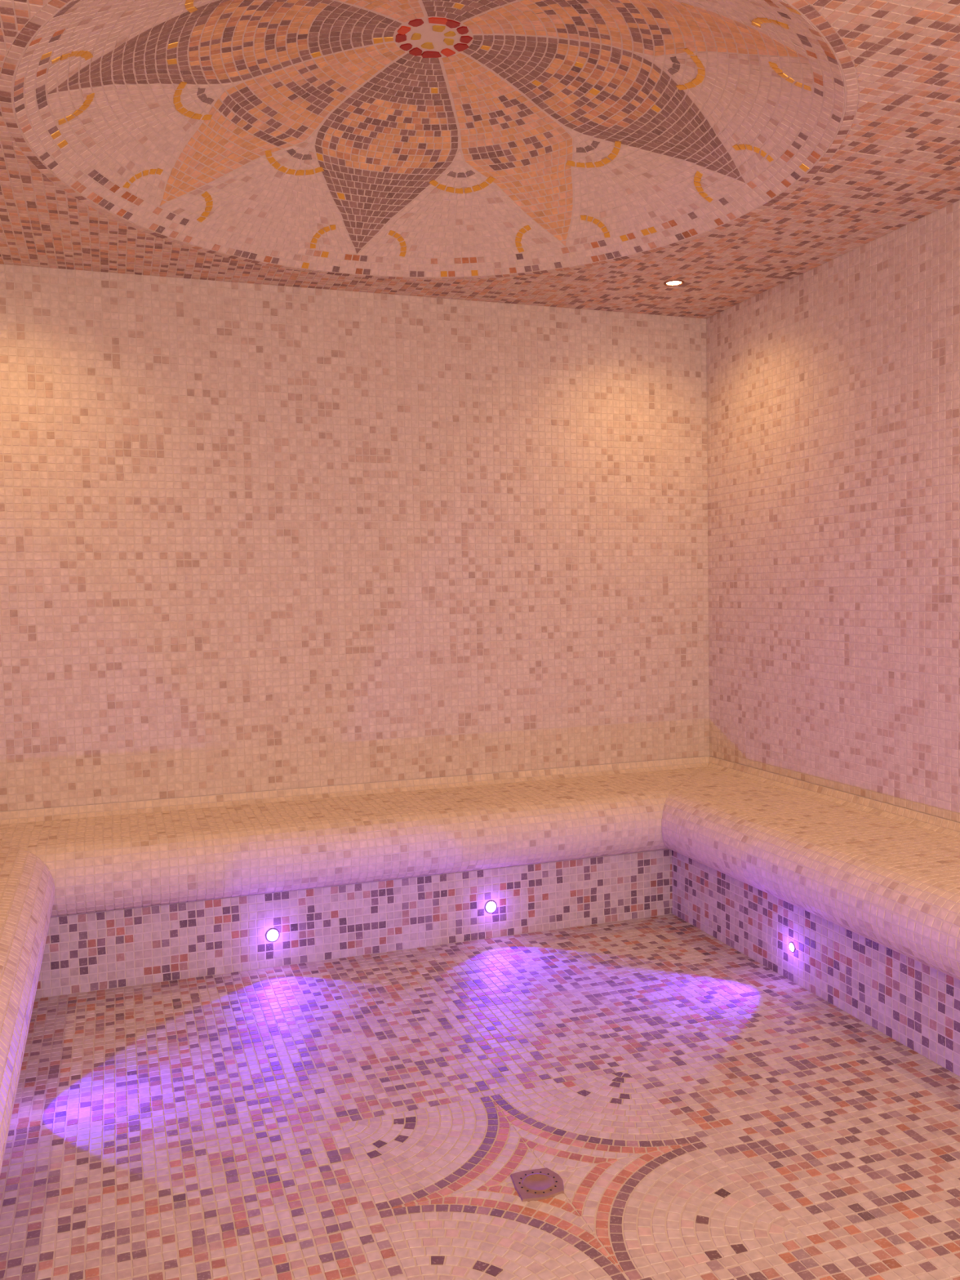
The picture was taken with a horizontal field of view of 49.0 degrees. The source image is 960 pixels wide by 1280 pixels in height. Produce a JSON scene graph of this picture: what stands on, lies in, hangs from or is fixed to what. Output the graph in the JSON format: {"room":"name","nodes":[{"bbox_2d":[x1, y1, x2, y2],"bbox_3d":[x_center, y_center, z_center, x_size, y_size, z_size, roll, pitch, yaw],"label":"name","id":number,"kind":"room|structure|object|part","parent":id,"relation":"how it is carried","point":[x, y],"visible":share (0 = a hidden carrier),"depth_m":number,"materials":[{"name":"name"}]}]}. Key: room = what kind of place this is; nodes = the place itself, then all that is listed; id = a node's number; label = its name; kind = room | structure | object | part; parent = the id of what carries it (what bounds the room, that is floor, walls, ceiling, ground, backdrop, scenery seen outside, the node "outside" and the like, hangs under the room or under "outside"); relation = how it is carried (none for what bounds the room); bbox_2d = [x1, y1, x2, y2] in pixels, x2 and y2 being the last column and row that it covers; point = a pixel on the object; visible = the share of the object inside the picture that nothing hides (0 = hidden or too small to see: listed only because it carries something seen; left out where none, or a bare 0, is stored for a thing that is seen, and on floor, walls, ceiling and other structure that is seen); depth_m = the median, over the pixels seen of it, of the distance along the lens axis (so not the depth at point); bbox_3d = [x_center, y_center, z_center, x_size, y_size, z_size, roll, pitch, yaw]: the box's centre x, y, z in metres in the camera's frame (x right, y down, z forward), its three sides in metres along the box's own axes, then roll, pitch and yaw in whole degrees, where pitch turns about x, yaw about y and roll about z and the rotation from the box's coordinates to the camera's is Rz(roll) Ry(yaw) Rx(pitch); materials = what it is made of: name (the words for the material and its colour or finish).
{"room":"spa","nodes":[
{"label":"spa","id":0,"kind":"room"},
{"bbox_2d":[0,263,709,917],"bbox_3d":[-0.489,-0.092,3.828,3.166,2.400,0.101,-2,3,-19],"label":"wall","id":1,"kind":"structure","parent":0,"point":[254,537],"depth_m":3.75,"materials":[{"name":"beige tile"}]},
{"bbox_2d":[0,914,959,1279],"bbox_3d":[0.238,1.138,1.854,3.166,0.101,4.400,-2,3,-19],"label":"floor","id":2,"kind":"structure","parent":0,"point":[190,1128],"depth_m":2.44,"materials":[{"name":"tile"}]},
{"bbox_2d":[0,755,959,1173],"bbox_3d":[0.110,0.832,2.193,2.961,0.487,3.448,-2,3,-19],"label":"tiled bench","id":3,"kind":"object","parent":2,"relation":"on","point":[865,891],"visible":1,"depth_m":3.29,"materials":[{"name":"beige tile"}]},
{"bbox_2d":[265,928,279,942],"bbox_3d":[-0.654,0.933,3.322,0.045,0.045,0.007,-2,3,-19],"label":"spotlight","id":4,"kind":"object","parent":3,"relation":"attached to","point":[272,935],"visible":1,"depth_m":3.32,"materials":[{"name":"metal"}]},
{"bbox_3d":[0.106,0.607,2.183,2.961,0.037,3.448,-2,3,-19],"label":"seat","id":5,"kind":"part","parent":3,"relation":"part of","materials":[{"name":"beige tile"}]},
{"bbox_2d":[484,900,497,913],"bbox_3d":[0.037,0.904,3.562,0.045,0.045,0.007,-2,3,-19],"label":"spotlight","id":6,"kind":"object","parent":3,"relation":"attached to","point":[491,906],"visible":1,"depth_m":3.56,"materials":[{"name":"metal"}]},
{"bbox_2d":[788,942,795,952],"bbox_3d":[0.924,0.911,3.120,0.007,0.031,0.031,-2,3,-19],"label":"spotlight","id":7,"kind":"object","parent":3,"relation":"attached to","point":[792,948],"visible":1,"depth_m":3.12,"materials":[{"name":"metal"}]},
{"bbox_2d":[510,1168,564,1201],"bbox_3d":[0.115,1.077,2.085,0.103,0.006,0.104,-2,3,-19],"label":"floor drain","id":8,"kind":"object","parent":2,"relation":"on","point":[535,1184],"visible":1,"depth_m":2.08,"materials":[{"name":"metal"}]},
{"bbox_2d":[342,1071,799,1279],"bbox_3d":[0.139,1.077,2.122,0.705,0.001,0.705,-2,3,-19],"label":"mosaic","id":9,"kind":"object","parent":2,"relation":"on","point":[688,1234],"visible":1,"depth_m":2.07,"materials":[{"name":"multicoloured tile"}]},
{"bbox_2d":[0,0,959,318],"bbox_3d":[0.197,-1.177,1.745,3.166,0.041,4.400,-2,3,-19],"label":"ceiling","id":10,"kind":"structure","parent":0,"point":[891,162],"depth_m":2.99,"materials":[{"name":"beige tile"}]},
{"bbox_2d":[13,0,844,276],"bbox_3d":[-0.114,-1.371,2.620,1.987,0.355,1.987,-2,3,-19],"label":"dome","id":11,"kind":"object","parent":10,"relation":"attached to","point":[393,138],"visible":1,"depth_m":2.80,"materials":[{"name":"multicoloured tile"}]},
{"bbox_2d":[663,280,684,286],"bbox_3d":[0.684,-1.258,3.708,0.074,0.005,0.074,-2,3,-19],"label":"recessed light","id":12,"kind":"object","parent":10,"relation":"in","point":[673,282],"visible":1,"depth_m":3.70,"materials":[{"name":"white metal"}]},
{"bbox_3d":[0.684,-1.258,3.708,0.051,0.003,0.051,-2,3,-19],"label":"bulb","id":13,"kind":"part","parent":12,"relation":"part of","materials":[{"name":"white glass"}]},
{"bbox_2d":[706,200,959,822],"bbox_3d":[1.681,-0.057,2.255,0.101,2.400,4.300,-2,3,-19],"label":"wall","id":14,"kind":"structure","parent":0,"point":[833,388],"depth_m":3.46,"materials":[{"name":"beige tile"}]}
]}

